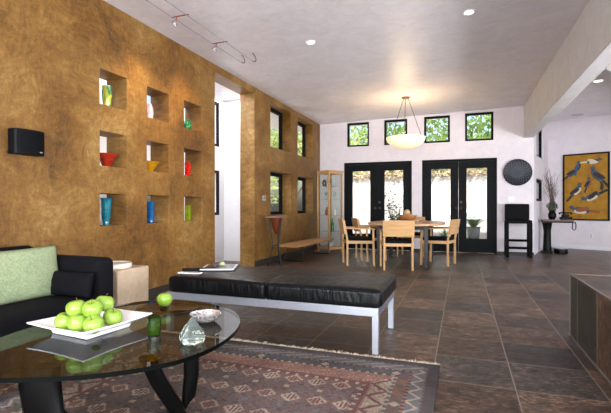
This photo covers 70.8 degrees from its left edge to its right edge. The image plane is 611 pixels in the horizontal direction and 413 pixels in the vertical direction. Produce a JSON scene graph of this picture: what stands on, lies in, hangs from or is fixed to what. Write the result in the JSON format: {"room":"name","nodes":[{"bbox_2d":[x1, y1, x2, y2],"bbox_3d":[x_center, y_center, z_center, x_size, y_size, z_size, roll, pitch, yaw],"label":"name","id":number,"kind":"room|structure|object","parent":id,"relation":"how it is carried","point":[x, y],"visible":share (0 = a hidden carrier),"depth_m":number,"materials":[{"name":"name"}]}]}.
{"room":"living room","nodes":[
{"label":"living room","id":0,"kind":"room"},
{"bbox_2d":[0,0,319,288],"bbox_3d":[-2.071,-0.520,4.516,0.280,3.120,13.470,0,0,20],"label":"wall","id":1,"kind":"structure","parent":0,"point":[55,55],"depth_m":4.61,"materials":[{"name":"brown paint"}]},
{"bbox_2d":[8,128,43,156],"bbox_3d":[-2.237,-0.515,3.475,0.118,0.200,0.260,0,0,20],"label":"wall speaker","id":2,"kind":"object","parent":1,"relation":"attached to","point":[27,142],"visible":1,"depth_m":3.40,"materials":[{"name":"black plastic"}]},
{"bbox_2d":[17,129,43,154],"bbox_3d":[-2.204,-0.515,3.463,0.047,0.176,0.252,0,0,20],"label":"grille","id":3,"kind":"object","parent":2,"relation":"attached to","point":[29,142],"depth_m":3.43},
{"bbox_2d":[100,198,111,224],"bbox_3d":[-2.087,0.052,4.499,0.124,0.285,0.124,0,0,20],"label":"vase","id":4,"kind":"object","parent":1,"relation":"in","point":[105,203],"visible":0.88,"depth_m":4.46,"materials":[{"name":"teal glass"}]},
{"bbox_2d":[101,85,112,105],"bbox_3d":[-2.083,-1.139,4.511,0.108,0.245,0.108,0,0,20],"label":"vase","id":5,"kind":"object","parent":1,"relation":"in","point":[106,90],"visible":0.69,"depth_m":4.47,"materials":[{"name":"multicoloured glass"}]},
{"bbox_2d":[100,153,118,166],"bbox_3d":[-2.085,-0.477,4.505,0.236,0.145,0.236,0,0,20],"label":"bowl","id":6,"kind":"object","parent":1,"relation":"in","point":[106,159],"visible":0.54,"depth_m":4.45,"materials":[{"name":"red glass"}]},
{"bbox_2d":[147,103,153,117],"bbox_3d":[-1.859,-1.119,5.125,0.092,0.205,0.092,0,0,20],"label":"vase","id":7,"kind":"object","parent":1,"relation":"in","point":[150,112],"visible":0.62,"depth_m":5.09,"materials":[{"name":"pink glass"}]},
{"bbox_2d":[147,202,154,222],"bbox_3d":[-1.853,0.070,5.141,0.100,0.250,0.100,0,0,20],"label":"vase","id":8,"kind":"object","parent":1,"relation":"in","point":[150,205],"visible":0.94,"depth_m":5.10,"materials":[{"name":"blue glass"}]},
{"bbox_2d":[147,161,160,170],"bbox_3d":[-1.859,-0.468,5.125,0.260,0.125,0.260,0,0,20],"label":"bowl","id":9,"kind":"object","parent":1,"relation":"in","point":[151,165],"visible":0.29,"depth_m":5.07,"materials":[{"name":"yellow glass"}]},
{"bbox_2d":[184,162,190,175],"bbox_3d":[-1.601,-0.500,5.834,0.095,0.190,0.093,0,0,20],"label":"vase","id":10,"kind":"object","parent":1,"relation":"in","point":[187,166],"visible":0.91,"depth_m":5.80,"materials":[{"name":"red glass"}]},
{"bbox_2d":[185,205,190,220],"bbox_3d":[-1.597,0.090,5.845,0.070,0.210,0.070,0,0,0],"label":"vase","id":11,"kind":"object","parent":1,"relation":"in","point":[187,207],"visible":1,"depth_m":5.81,"materials":[{"name":"green glass"}]},
{"bbox_2d":[184,120,191,128],"bbox_3d":[-1.605,-1.091,5.824,0.130,0.150,0.130,0,0,20],"label":"vase","id":12,"kind":"object","parent":1,"relation":"in","point":[187,124],"visible":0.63,"depth_m":5.78,"materials":[{"name":"green glass"}]},
{"bbox_2d":[149,244,319,297],"bbox_3d":[-1.933,0.990,4.465,0.012,0.100,13.470,0,0,20],"label":"baseboard","id":13,"kind":"structure","parent":1,"relation":"attached to","point":[156,291],"depth_m":7.75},
{"bbox_2d":[270,172,281,214],"bbox_3d":[-0.685,-0.255,8.555,0.060,0.830,1.010,0,0,20],"label":"window","id":14,"kind":"structure","parent":1,"relation":"in","point":[271,174],"depth_m":8.97,"materials":[{"name":"black metal"}]},
{"bbox_2d":[270,107,281,149],"bbox_3d":[-0.685,-1.535,8.555,0.060,0.830,1.010,0,0,20],"label":"window","id":15,"kind":"structure","parent":1,"relation":"in","point":[272,110],"depth_m":8.97,"materials":[{"name":"black metal"}]},
{"bbox_2d":[298,177,304,212],"bbox_3d":[-0.203,-0.255,9.880,0.060,0.830,1.010,0,0,20],"label":"window","id":16,"kind":"structure","parent":1,"relation":"in","point":[299,179],"depth_m":10.29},
{"bbox_2d":[298,122,304,156],"bbox_3d":[-0.203,-1.535,9.880,0.060,0.830,1.010,0,0,20],"label":"window","id":17,"kind":"structure","parent":1,"relation":"in","point":[299,123],"depth_m":10.30,"materials":[{"name":"black metal"}]},
{"bbox_2d":[100,79,223,262],"bbox_3d":[-3.435,-0.520,3.427,0.200,3.120,10.490,0,0,20],"label":"wall","id":18,"kind":"structure","parent":0,"point":[219,151],"depth_m":8.11,"materials":[{"name":"white paint"}]},
{"bbox_2d":[215,101,218,146],"bbox_3d":[-1.826,-1.535,7.614,0.040,0.830,1.060,0,0,20],"label":"window","id":19,"kind":"structure","parent":18,"relation":"in","point":[216,103],"depth_m":8.07,"materials":[{"name":"metal"}]},
{"bbox_2d":[215,170,218,214],"bbox_3d":[-1.826,-0.255,7.614,0.040,0.830,1.060,0,0,20],"label":"window","id":20,"kind":"structure","parent":18,"relation":"in","point":[216,172],"depth_m":8.07,"materials":[{"name":"black metal"}]},
{"bbox_2d":[224,99,239,260],"bbox_3d":[-1.241,-0.520,8.183,0.670,3.120,0.050,0,0,20],"label":"wall","id":21,"kind":"structure","parent":0,"point":[231,107],"depth_m":8.22,"materials":[{"name":"white paint"}]},
{"bbox_2d":[0,244,610,412],"bbox_3d":[2.069,1.140,4.515,10.000,0.200,16.500,0,0,20],"label":"floor","id":22,"kind":"structure","parent":0,"point":[496,326],"depth_m":3.67,"materials":[{"name":"tile"}]},
{"bbox_2d":[0,245,112,374],"bbox_3d":[-2.228,0.669,2.359,0.800,0.742,2.310,0,0,20],"label":"sofa","id":23,"kind":"object","parent":22,"relation":"on","point":[36,345],"visible":0.34,"depth_m":2.81,"materials":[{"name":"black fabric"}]},
{"bbox_2d":[0,245,32,250],"bbox_3d":[-2.300,0.485,2.904,0.185,0.374,0.967,0,0,20],"label":"cushion","id":24,"kind":"object","parent":23,"relation":"on","point":[27,246],"depth_m":3.19,"materials":[{"name":"black fabric"}]},
{"bbox_2d":[0,245,57,305],"bbox_3d":[-2.009,0.480,2.955,0.184,0.372,0.744,0,0,25],"label":"throw pillow","id":25,"kind":"object","parent":23,"relation":"on","point":[25,274],"visible":0.9,"depth_m":2.99,"materials":[{"name":"green fabric"}]},
{"bbox_2d":[0,295,90,342],"bbox_3d":[-1.986,0.735,2.790,0.640,0.164,0.967,0,0,20],"label":"seat cushion","id":26,"kind":"object","parent":23,"relation":"on","point":[14,317],"depth_m":2.72,"materials":[{"name":"black fabric"}]},
{"bbox_2d":[51,271,93,297],"bbox_3d":[-1.710,0.565,3.139,0.402,0.176,0.129,0,0,24],"label":"bolster cushion","id":27,"kind":"object","parent":23,"relation":"on","point":[77,284],"visible":1,"depth_m":3.08,"materials":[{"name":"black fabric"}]},
{"bbox_2d":[108,265,148,337],"bbox_3d":[-1.643,0.775,3.644,0.480,0.530,0.360,0,0,20],"label":"block","id":28,"kind":"object","parent":22,"relation":"on","point":[131,284],"visible":0.31,"depth_m":3.54,"materials":[{"name":"beige paint"}]},
{"bbox_2d":[113,261,131,269],"bbox_3d":[-1.602,0.490,3.595,0.284,0.040,0.284,0,0,20],"label":"round tray","id":29,"kind":"object","parent":28,"relation":"on","point":[116,264],"visible":0.48,"depth_m":3.55,"materials":[{"name":"beige ceramic"}]},
{"bbox_2d":[0,330,439,412],"bbox_3d":[-0.613,1.032,1.944,2.227,0.015,2.774,0,0,20],"label":"rug","id":30,"kind":"object","parent":22,"relation":"on","point":[238,376],"visible":0.8,"depth_m":2.54,"materials":[{"name":"fabric"}]},
{"bbox_2d":[0,300,239,412],"bbox_3d":[-0.903,0.835,2.212,1.081,0.392,1.374,0,0,20],"label":"coffee table","id":31,"kind":"object","parent":30,"relation":"on","point":[39,383],"visible":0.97,"depth_m":1.79,"materials":[{"name":"clear glass"}]},
{"bbox_2d":[27,308,151,339],"bbox_3d":[-1.103,0.606,2.223,0.414,0.067,0.414,0,0,26],"label":"dish","id":32,"kind":"object","parent":31,"relation":"on","point":[129,316],"visible":0.56,"depth_m":2.15,"materials":[{"name":"white ceramic"}]},
{"bbox_2d":[54,312,69,329],"bbox_3d":[-1.184,0.561,2.119,0.095,0.096,0.095,0,0,-42],"label":"apple","id":33,"kind":"object","parent":32,"relation":"on","point":[60,321],"visible":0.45,"depth_m":2.08,"materials":[{"name":"green food"}]},
{"bbox_2d":[67,315,86,331],"bbox_3d":[-1.106,0.563,2.089,0.095,0.093,0.095,0,0,42],"label":"apple","id":34,"kind":"object","parent":32,"relation":"on","point":[74,322],"visible":0.73,"depth_m":2.05,"materials":[{"name":"green food"}]},
{"bbox_2d":[65,298,84,315],"bbox_3d":[-1.129,0.496,2.119,0.095,0.095,0.095,0,0,-44],"label":"apple","id":35,"kind":"object","parent":34,"relation":"on","point":[74,307],"visible":0.67,"depth_m":2.08,"materials":[{"name":"green food"}]},
{"bbox_2d":[83,315,103,333],"bbox_3d":[-1.018,0.565,2.065,0.094,0.094,0.094,0,0,-39],"label":"apple","id":36,"kind":"object","parent":32,"relation":"on","point":[93,322],"visible":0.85,"depth_m":2.04,"materials":[{"name":"green food"}]},
{"bbox_2d":[81,299,102,316],"bbox_3d":[-1.049,0.499,2.115,0.095,0.096,0.095,0,0,-43],"label":"apple","id":37,"kind":"object","parent":36,"relation":"on","point":[91,307],"visible":0.83,"depth_m":2.08,"materials":[{"name":"green food"}]},
{"bbox_2d":[103,308,122,325],"bbox_3d":[-0.984,0.562,2.196,0.094,0.094,0.095,0,0,41],"label":"apple","id":38,"kind":"object","parent":32,"relation":"on","point":[112,316],"visible":0.87,"depth_m":2.17,"materials":[{"name":"green food"}]},
{"label":"apple","id":39,"kind":"object","parent":32,"relation":"in","visible":0},
{"bbox_2d":[96,293,113,310],"bbox_3d":[-1.045,0.500,2.236,0.095,0.092,0.095,0,0,-42],"label":"apple","id":40,"kind":"object","parent":39,"relation":"on","point":[107,302],"visible":0.63,"depth_m":2.21,"materials":[{"name":"green food"}]},
{"bbox_2d":[147,316,160,335],"bbox_3d":[-0.754,0.596,2.144,0.068,0.085,0.068,0,0,20],"label":"cup","id":41,"kind":"object","parent":31,"relation":"on","point":[153,322],"visible":1,"depth_m":2.12,"materials":[{"name":"green glass"}]},
{"bbox_2d":[149,309,192,316],"bbox_3d":[-0.857,0.632,2.674,0.380,0.013,0.380,0,0,20],"label":"glass tray","id":42,"kind":"object","parent":31,"relation":"on","point":[176,311],"visible":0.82,"depth_m":2.55,"materials":[{"name":"glass"}]},
{"bbox_2d":[157,291,171,305],"bbox_3d":[-0.885,0.577,2.700,0.095,0.093,0.095,0,0,-1],"label":"apple","id":43,"kind":"object","parent":42,"relation":"on","point":[163,299],"visible":1,"depth_m":2.67,"materials":[{"name":"green food"}]},
{"bbox_2d":[179,317,205,344],"bbox_3d":[-0.531,0.578,2.019,0.126,0.122,0.111,0,0,2],"label":"paperweight","id":44,"kind":"object","parent":31,"relation":"on","point":[192,333],"visible":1,"depth_m":1.99,"materials":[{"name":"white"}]},
{"bbox_2d":[189,309,221,322],"bbox_3d":[-0.553,0.615,2.383,0.176,0.048,0.176,0,0,20],"label":"bowl","id":45,"kind":"object","parent":31,"relation":"on","point":[206,315],"visible":0.94,"depth_m":2.42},
{"bbox_2d":[265,216,286,266],"bbox_3d":[-0.502,0.604,7.481,0.310,0.861,0.306,0,0,20],"label":"plant stand","id":46,"kind":"object","parent":22,"relation":"on","point":[276,221],"visible":1,"depth_m":7.42,"materials":[{"name":"wood"}]},
{"bbox_2d":[166,266,396,354],"bbox_3d":[-0.193,0.803,3.657,1.815,0.472,0.763,0,0,20],"label":"bench","id":47,"kind":"object","parent":22,"relation":"on","point":[338,292],"depth_m":3.34,"materials":[{"name":"leather"}]},
{"bbox_2d":[182,267,216,270],"bbox_3d":[-0.946,0.559,3.835,0.297,0.025,0.026,0,0,-10],"label":"scroll","id":48,"kind":"object","parent":47,"relation":"on","point":[183,269],"visible":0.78,"depth_m":3.81,"materials":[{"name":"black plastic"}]},
{"bbox_2d":[198,264,239,270],"bbox_3d":[-0.790,0.561,3.970,0.320,0.019,0.360,0,0,-2],"label":"tray","id":49,"kind":"object","parent":47,"relation":"on","point":[227,267],"visible":0.9,"depth_m":3.89,"materials":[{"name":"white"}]},
{"bbox_2d":[204,264,235,268],"bbox_3d":[-0.787,0.553,3.970,0.255,0.002,0.270,0,0,-2],"label":"print","id":50,"kind":"object","parent":49,"relation":"on","point":[227,266],"depth_m":3.96},
{"bbox_2d":[169,266,297,297],"bbox_3d":[-0.605,0.649,3.807,0.902,0.157,0.764,0,0,20],"label":"seat cushion","id":51,"kind":"object","parent":47,"relation":"on","point":[244,282],"depth_m":3.50,"materials":[{"name":"black leather"}]},
{"bbox_2d":[266,270,396,307],"bbox_3d":[0.236,0.649,3.501,0.903,0.158,0.763,0,0,20],"label":"seat cushion","id":52,"kind":"object","parent":47,"relation":"on","point":[294,288],"depth_m":3.22,"materials":[{"name":"black leather"}]},
{"bbox_2d":[274,238,333,261],"bbox_3d":[0.029,0.874,8.694,0.468,0.327,1.980,0,0,23],"label":"bench","id":53,"kind":"object","parent":22,"relation":"on","point":[303,243],"visible":0.95,"depth_m":8.48,"materials":[{"name":"brown wood"}]},
{"bbox_2d":[317,170,342,252],"bbox_3d":[0.566,0.110,9.989,0.440,1.860,0.440,0,0,-38],"label":"display cabinet","id":54,"kind":"object","parent":22,"relation":"on","point":[329,173],"visible":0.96,"depth_m":9.93,"materials":[{"name":"brown wood"}]},
{"bbox_2d":[331,218,333,230],"bbox_3d":[0.627,0.422,10.024,0.074,0.300,0.074,0,0,20],"label":"bottle","id":55,"kind":"object","parent":54,"relation":"on","point":[332,223],"visible":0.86,"depth_m":10.00,"materials":[{"name":"green glass"}]},
{"bbox_2d":[338,219,375,265],"bbox_3d":[0.909,0.633,7.773,0.598,0.815,0.580,0,0,-4],"label":"dining chair","id":56,"kind":"object","parent":22,"relation":"on","point":[366,240],"visible":1,"depth_m":7.54,"materials":[{"name":"brown wood"}]},
{"bbox_2d":[344,236,371,240],"bbox_3d":[0.946,0.578,7.775,0.450,0.071,0.460,0,0,-4],"label":"seat cushion","id":57,"kind":"object","parent":56,"relation":"on","point":[347,238],"depth_m":7.56,"materials":[{"name":"black fabric"}]},
{"bbox_2d":[352,218,386,260],"bbox_3d":[1.238,0.633,8.471,0.598,0.815,0.580,0,0,-6],"label":"dining chair","id":58,"kind":"object","parent":22,"relation":"on","point":[355,221],"visible":0.53,"depth_m":8.25,"materials":[{"name":"brown wood"}]},
{"bbox_2d":[357,234,382,237],"bbox_3d":[1.276,0.578,8.475,0.450,0.071,0.460,0,0,-6],"label":"seat cushion","id":59,"kind":"object","parent":58,"relation":"on","point":[369,235],"depth_m":8.26,"materials":[{"name":"black fabric"}]},
{"bbox_2d":[379,220,414,270],"bbox_3d":[1.533,0.633,7.171,0.580,0.815,0.598,0,0,8],"label":"dining chair","id":60,"kind":"object","parent":22,"relation":"on","point":[390,228],"visible":1,"depth_m":6.93,"materials":[{"name":"brown wood"}]},
{"bbox_2d":[385,238,410,243],"bbox_3d":[1.538,0.578,7.209,0.460,0.071,0.450,0,0,8],"label":"seat cushion","id":61,"kind":"object","parent":60,"relation":"on","point":[387,240],"depth_m":7.00,"materials":[{"name":"black fabric"}]},
{"bbox_2d":[368,220,444,267],"bbox_3d":[1.900,0.665,8.056,1.360,0.750,1.960,0,0,20],"label":"dining table","id":62,"kind":"object","parent":22,"relation":"on","point":[424,226],"visible":0.69,"depth_m":7.46,"materials":[{"name":"brown wood"}]},
{"bbox_2d":[398,215,416,220],"bbox_3d":[1.920,0.228,8.081,0.340,0.125,0.340,0,0,20],"label":"bowl","id":63,"kind":"object","parent":62,"relation":"on","point":[402,217],"visible":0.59,"depth_m":7.96,"materials":[{"name":"brown wood"}]},
{"bbox_2d":[397,217,424,256],"bbox_3d":[2.261,0.633,9.135,0.580,0.815,0.598,0,0,20],"label":"dining chair","id":64,"kind":"object","parent":22,"relation":"on","point":[416,234],"visible":0.27,"depth_m":8.93,"materials":[{"name":"brown wood"}]},
{"bbox_2d":[420,219,459,266],"bbox_3d":[2.433,0.633,7.746,0.598,0.815,0.580,0,0,34],"label":"dining chair","id":65,"kind":"object","parent":22,"relation":"on","point":[453,228],"visible":0.9,"depth_m":7.61,"materials":[{"name":"brown wood"}]},
{"bbox_2d":[423,236,453,240],"bbox_3d":[2.401,0.578,7.767,0.450,0.071,0.460,0,0,34],"label":"seat cushion","id":66,"kind":"object","parent":65,"relation":"on","point":[430,238],"depth_m":7.59,"materials":[{"name":"black fabric"}]},
{"bbox_2d":[504,204,532,257],"bbox_3d":[4.406,0.492,8.917,0.486,1.095,0.412,0,0,20],"label":"bar stool","id":67,"kind":"object","parent":22,"relation":"on","point":[514,213],"visible":1,"depth_m":9.00,"materials":[{"name":"black wood"}]},
{"bbox_2d":[540,219,573,253],"bbox_3d":[5.582,0.665,9.547,0.600,0.750,0.340,0,0,20],"label":"console table","id":68,"kind":"object","parent":22,"relation":"on","point":[547,223],"visible":0.98,"depth_m":9.54,"materials":[{"name":"brown wood"}]},
{"bbox_2d":[544,169,558,219],"bbox_3d":[5.491,-0.288,9.617,0.328,1.156,0.476,0,0,39],"label":"vase","id":69,"kind":"object","parent":68,"relation":"on","point":[553,205],"visible":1,"depth_m":9.57,"materials":[{"name":"black ceramic"}]},
{"bbox_2d":[558,212,572,219],"bbox_3d":[5.724,0.207,9.468,0.289,0.165,0.190,0,0,10],"label":"telephone","id":70,"kind":"object","parent":68,"relation":"on","point":[565,215],"visible":1,"depth_m":9.42,"materials":[{"name":"black plastic"}]},
{"bbox_2d":[553,248,567,253],"bbox_3d":[5.679,0.981,9.565,0.290,0.118,0.290,0,0,20],"label":"round stool","id":71,"kind":"object","parent":22,"relation":"on","point":[556,250],"visible":1,"depth_m":9.46,"materials":[{"name":"wood"}]},
{"bbox_2d":[569,274,610,384],"bbox_3d":[2.960,0.791,1.683,2.788,0.498,2.789,0,0,20],"label":"raised platform","id":72,"kind":"object","parent":22,"relation":"on","point":[590,295],"visible":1,"depth_m":2.92,"materials":[{"name":"wood"}]},
{"bbox_2d":[104,0,588,130],"bbox_3d":[-0.292,-2.215,4.081,5.860,0.391,14.270,0,0,20],"label":"ceiling","id":73,"kind":"structure","parent":0,"point":[366,56],"depth_m":5.67,"materials":[{"name":"white paint"}]},
{"bbox_2d":[146,0,255,63],"bbox_3d":[-1.971,-2.011,2.581,0.182,0.114,7.103,0,0,20],"label":"track","id":74,"kind":"object","parent":73,"relation":"attached to","point":[146,0],"visible":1,"depth_m":4.86,"materials":[{"name":"metal"}]},
{"bbox_2d":[171,14,188,25],"bbox_3d":[-1.295,-1.922,4.441,0.212,0.104,0.068,0,0,20],"label":"spotlight","id":75,"kind":"object","parent":74,"relation":"attached to","point":[174,22],"visible":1,"depth_m":4.44,"materials":[{"name":"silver metal"}]},
{"bbox_2d":[212,41,227,51],"bbox_3d":[-1.032,-1.922,5.164,0.212,0.104,0.068,0,0,20],"label":"spotlight","id":76,"kind":"object","parent":74,"relation":"attached to","point":[213,47],"visible":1,"depth_m":5.17,"materials":[{"name":"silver metal"}]},
{"bbox_2d":[305,40,315,44],"bbox_3d":[0.064,-2.085,5.468,0.150,0.012,0.150,0,0,20],"label":"recessed light","id":77,"kind":"object","parent":73,"relation":"in","point":[310,42],"visible":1,"depth_m":5.47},
{"bbox_2d":[386,96,425,148],"bbox_3d":[1.932,-1.611,8.289,0.740,0.991,0.740,0,0,20],"label":"pendant lamp","id":78,"kind":"object","parent":73,"relation":"hanging from","point":[405,141],"visible":1,"depth_m":8.07,"materials":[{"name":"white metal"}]},
{"bbox_2d":[462,9,475,15],"bbox_3d":[1.793,-2.130,4.721,0.150,0.012,0.150,0,0,20],"label":"recessed light","id":79,"kind":"object","parent":73,"relation":"in","point":[469,12],"visible":1,"depth_m":4.72,"materials":[{"name":"white"}]},
{"bbox_2d":[353,174,486,243],"bbox_3d":[2.840,0.175,12.481,5.600,2.130,0.200,0,0,20],"label":"wall","id":80,"kind":"structure","parent":0,"point":[476,188],"depth_m":12.07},
{"bbox_2d":[353,168,486,181],"bbox_3d":[2.882,-0.944,12.474,5.388,0.537,0.496,0,0,20],"label":"climbing vine","id":81,"kind":"object","parent":80,"relation":"on","point":[484,173],"visible":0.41,"depth_m":12.13,"materials":[{"name":"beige plant"}]},
{"bbox_2d":[320,106,533,251],"bbox_3d":[2.521,-0.610,10.129,5.070,3.300,0.220,0,0,20],"label":"wall","id":82,"kind":"structure","parent":0,"point":[508,143],"depth_m":9.84,"materials":[{"name":"white paint"}]},
{"bbox_2d":[347,122,368,146],"bbox_3d":[1.299,-1.752,10.531,0.546,0.585,0.060,0,0,20],"label":"window","id":83,"kind":"structure","parent":82,"relation":"in","point":[362,123],"depth_m":10.53,"materials":[{"name":"black metal"}]},
{"bbox_2d":[346,164,376,248],"bbox_3d":[1.363,0.006,10.461,0.760,2.043,0.117,0,0,20],"label":"door","id":84,"kind":"structure","parent":82,"relation":"in","point":[372,168],"depth_m":10.49,"materials":[{"name":"black wood"}]},
{"bbox_2d":[344,161,411,250],"bbox_3d":[1.739,-0.015,10.376,1.630,2.110,0.110,0,0,20],"label":"trim","id":85,"kind":"structure","parent":82,"relation":"attached to","point":[389,162],"depth_m":10.36,"materials":[{"name":"black wood"}]},
{"bbox_2d":[377,163,409,249],"bbox_3d":[2.081,0.006,10.200,0.760,2.043,0.117,0,0,20],"label":"door","id":86,"kind":"structure","parent":82,"relation":"in","point":[381,168],"depth_m":10.26,"materials":[{"name":"black wood"}]},
{"bbox_2d":[384,119,406,144],"bbox_3d":[2.150,-1.760,10.221,0.542,0.599,0.060,0,0,20],"label":"window","id":87,"kind":"structure","parent":82,"relation":"in","point":[398,120],"depth_m":10.27,"materials":[{"name":"black metal"}]},
{"bbox_2d":[424,115,449,142],"bbox_3d":[3.029,-1.766,9.901,0.569,0.613,0.060,0,0,20],"label":"window","id":88,"kind":"structure","parent":82,"relation":"in","point":[447,116],"depth_m":9.88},
{"bbox_2d":[424,162,457,251],"bbox_3d":[3.102,0.006,9.828,0.740,2.043,0.117,0,0,20],"label":"door","id":89,"kind":"structure","parent":82,"relation":"in","point":[453,166],"depth_m":9.82,"materials":[{"name":"black wood"}]},
{"bbox_2d":[422,158,496,253],"bbox_3d":[3.468,-0.015,9.747,1.590,2.110,0.110,0,0,20],"label":"trim","id":90,"kind":"structure","parent":82,"relation":"attached to","point":[474,159],"depth_m":9.46,"materials":[{"name":"black wood"}]},
{"bbox_2d":[414,249,533,254],"bbox_3d":[2.619,1.010,9.970,4.778,0.060,0.012,0,0,20],"label":"baseboard","id":91,"kind":"structure","parent":82,"relation":"attached to","point":[498,252],"depth_m":9.28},
{"bbox_2d":[459,160,493,252],"bbox_3d":[3.801,0.006,9.574,0.740,2.043,0.117,0,0,20],"label":"door","id":92,"kind":"structure","parent":82,"relation":"in","point":[466,244],"depth_m":9.59,"materials":[{"name":"black wood"}]},
{"bbox_2d":[465,112,492,140],"bbox_3d":[3.871,-1.774,9.595,0.586,0.627,0.060,0,0,20],"label":"window","id":93,"kind":"structure","parent":82,"relation":"in","point":[482,113],"depth_m":9.57,"materials":[{"name":"black metal"}]},
{"bbox_2d":[508,196,513,201],"bbox_3d":[4.450,-0.160,9.304,0.120,0.115,0.010,0,0,20],"label":"light switch","id":94,"kind":"object","parent":82,"relation":"attached to","point":[510,198],"visible":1,"depth_m":9.30,"materials":[{"name":"white plastic"}]},
{"bbox_2d":[503,159,532,185],"bbox_3d":[4.559,-0.735,9.251,0.576,0.576,0.036,0,0,20],"label":"wall plate","id":95,"kind":"object","parent":82,"relation":"attached to","point":[517,172],"visible":1,"depth_m":9.25,"materials":[{"name":"black metal"}]},
{"bbox_2d":[534,124,547,254],"bbox_3d":[5.462,-0.610,10.157,0.200,3.300,2.317,0,0,36],"label":"wall","id":96,"kind":"structure","parent":0,"point":[540,210],"depth_m":10.09,"materials":[{"name":"white paint"}]},
{"bbox_2d":[536,130,541,158],"bbox_3d":[5.350,-1.490,9.950,0.060,0.740,1.150,0,0,36],"label":"window","id":97,"kind":"structure","parent":96,"relation":"in","point":[540,132],"depth_m":10.37,"materials":[{"name":"black metal"}]},
{"bbox_2d":[536,179,541,200],"bbox_3d":[5.350,-0.370,9.950,0.060,0.500,1.150,0,0,36],"label":"window","id":98,"kind":"structure","parent":96,"relation":"in","point":[539,182],"depth_m":10.37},
{"bbox_2d":[548,114,610,246],"bbox_3d":[7.490,-0.610,9.818,0.200,3.300,3.517,0,0,-43],"label":"wall","id":99,"kind":"structure","parent":0,"point":[592,134],"depth_m":10.57,"materials":[{"name":"white paint"}]},
{"bbox_2d":[551,244,610,250],"bbox_3d":[7.428,0.998,9.726,0.015,0.085,3.467,0,0,-43],"label":"baseboard","id":100,"kind":"structure","parent":99,"relation":"attached to","point":[552,245],"depth_m":10.47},
{"bbox_2d":[562,151,609,220],"bbox_3d":[6.775,-0.475,10.410,0.040,1.630,1.008,0,0,-43],"label":"painting","id":101,"kind":"object","parent":99,"relation":"attached to","point":[586,176],"visible":1,"depth_m":10.37,"materials":[{"name":"paint"}]},
{"bbox_2d":[550,68,610,121],"bbox_3d":[4.805,-2.285,3.466,4.140,0.250,16.600,0,0,20],"label":"ceiling","id":102,"kind":"structure","parent":0,"point":[594,99],"depth_m":8.93,"materials":[{"name":"white paint"}]},
{"bbox_2d":[524,0,610,137],"bbox_3d":[2.469,-1.815,2.863,0.192,0.690,13.470,0,0,20],"label":"beam","id":103,"kind":"structure","parent":102,"relation":"attached to","point":[585,52],"depth_m":5.16,"materials":[{"name":"beige paint"}]},
{"bbox_2d":[592,79,604,82],"bbox_3d":[5.033,-2.158,7.395,0.190,0.012,0.190,0,0,20],"label":"recessed light","id":104,"kind":"object","parent":102,"relation":"in","point":[599,80],"visible":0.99,"depth_m":7.41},
{"label":"outside","id":105,"kind":"structure","parent":0,"visible":0},
{"bbox_3d":[3.420,1.345,9.397,80.000,0.190,100.000,0,0,20],"label":"ground","id":106,"kind":"structure","parent":105,"visible":0},
{"bbox_2d":[270,127,301,194],"bbox_3d":[-0.658,-1.140,15.570,3.826,4.771,3.844,0,0,20],"label":"tree","id":107,"kind":"object","parent":106,"relation":"on","point":[275,144],"visible":0.09,"depth_m":14.86,"materials":[{"name":"green plant"}]},
{"bbox_2d":[270,128,301,203],"bbox_3d":[-2.131,-1.138,15.023,4.428,4.766,4.500,0,0,20],"label":"tree","id":108,"kind":"object","parent":106,"relation":"on","point":[272,180],"visible":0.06,"depth_m":14.80,"materials":[{"name":"green plant"}]},
{"bbox_2d":[298,126,395,174],"bbox_3d":[1.486,-1.096,15.636,3.683,4.683,3.703,0,0,20],"label":"tree","id":109,"kind":"object","parent":106,"relation":"on","point":[357,141],"visible":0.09,"depth_m":14.97,"materials":[{"name":"green plant"}]},
{"bbox_2d":[353,120,443,174],"bbox_3d":[3.354,-1.145,14.713,3.381,4.781,3.572,0,0,20],"label":"tree","id":110,"kind":"object","parent":106,"relation":"on","point":[397,131],"visible":0.06,"depth_m":14.50,"materials":[{"name":"green plant"}]},
{"bbox_2d":[400,116,485,173],"bbox_3d":[4.930,-1.131,14.587,3.537,4.754,3.539,0,0,20],"label":"tree","id":111,"kind":"object","parent":106,"relation":"on","point":[436,125],"visible":0.08,"depth_m":14.41,"materials":[{"name":"green plant"}]},
{"bbox_2d":[441,114,490,171],"bbox_3d":[6.397,-1.179,13.733,3.622,4.849,3.738,0,0,-34],"label":"tree","id":112,"kind":"object","parent":106,"relation":"on","point":[480,124],"visible":0.09,"depth_m":13.26,"materials":[{"name":"green plant"}]},
{"bbox_3d":[4.888,1.150,10.507,10.000,0.180,2.110,0,0,20],"label":"floor","id":113,"kind":"structure","parent":0,"visible":0},
{"bbox_2d":[385,190,402,219],"bbox_3d":[2.440,0.283,11.419,0.833,1.562,0.807,0,0,-21],"label":"shrub","id":114,"kind":"object","parent":113,"relation":"on","point":[388,200],"visible":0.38,"depth_m":11.45,"materials":[{"name":"green plant"}]},
{"bbox_2d":[436,229,448,235],"bbox_3d":[3.547,0.784,10.933,0.496,0.551,0.597,0,0,20],"label":"potted plant","id":115,"kind":"object","parent":113,"relation":"on","point":[444,233],"visible":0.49,"depth_m":10.90,"materials":[{"name":"green plant"}]},
{"bbox_2d":[458,203,486,238],"bbox_3d":[4.255,0.472,10.833,1.368,1.176,1.249,0,0,20],"label":"potted plant","id":116,"kind":"object","parent":113,"relation":"on","point":[473,232],"visible":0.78,"depth_m":10.69,"materials":[{"name":"green plant"}]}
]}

